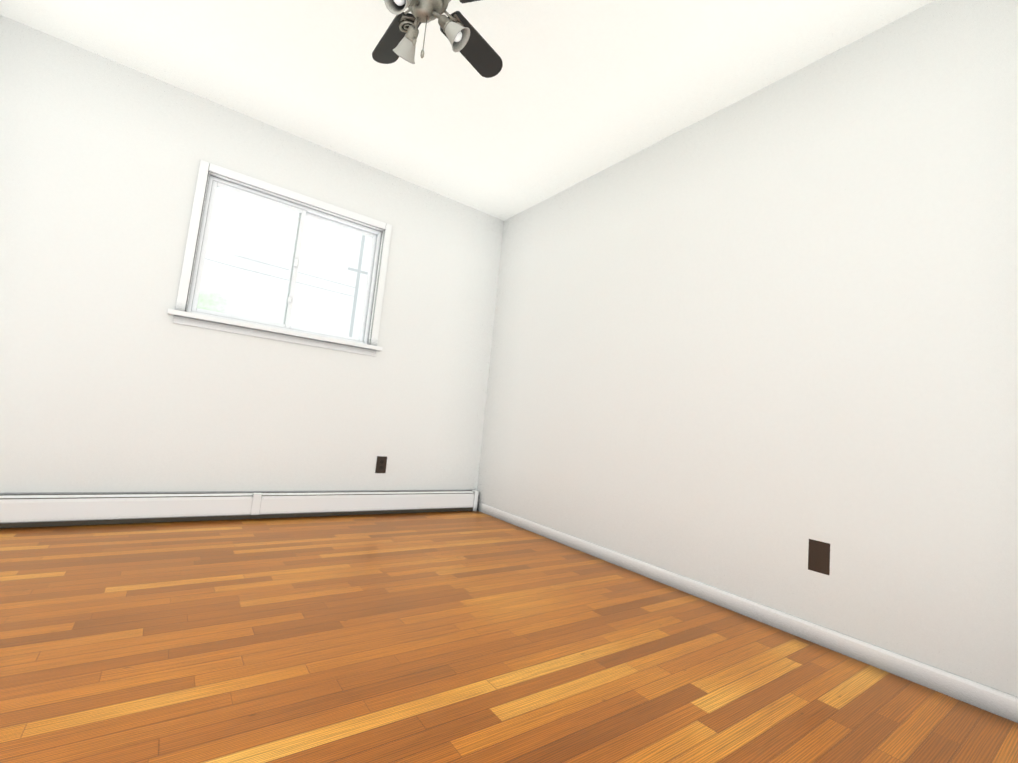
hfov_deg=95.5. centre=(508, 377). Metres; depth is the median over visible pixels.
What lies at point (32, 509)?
baseboard heater
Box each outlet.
[375,456,386,472]
[808,539,829,574]
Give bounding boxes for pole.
[205,235,367,336]
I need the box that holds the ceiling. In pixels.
[0,0,934,220]
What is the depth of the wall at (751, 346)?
1.93 m
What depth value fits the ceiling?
2.32 m
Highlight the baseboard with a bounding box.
[477,501,1017,722]
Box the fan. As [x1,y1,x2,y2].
[372,0,502,77]
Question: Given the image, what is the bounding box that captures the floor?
[0,511,1017,762]
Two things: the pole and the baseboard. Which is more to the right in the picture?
the baseboard
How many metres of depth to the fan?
1.62 m
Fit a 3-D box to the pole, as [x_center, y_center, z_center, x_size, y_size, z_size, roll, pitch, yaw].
[-3.127,-0.514,5.337,2.830,3.900,0.040,10,-7,-35]
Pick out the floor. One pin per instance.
(446, 637)
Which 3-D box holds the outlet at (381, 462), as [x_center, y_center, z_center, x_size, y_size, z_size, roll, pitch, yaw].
[-0.910,0.624,3.298,0.074,0.118,0.009,10,-7,-35]
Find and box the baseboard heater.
[0,489,478,527]
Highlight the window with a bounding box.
[167,160,391,355]
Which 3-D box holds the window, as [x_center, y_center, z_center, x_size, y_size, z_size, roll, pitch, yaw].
[-1.396,-0.707,3.025,1.237,0.971,0.153,10,-7,-35]
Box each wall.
[0,15,503,492]
[477,0,1017,696]
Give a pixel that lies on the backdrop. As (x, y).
(272, 241)
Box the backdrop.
[197,187,371,338]
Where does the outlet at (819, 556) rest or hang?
attached to the wall at (751, 346)
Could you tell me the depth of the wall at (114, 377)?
2.62 m

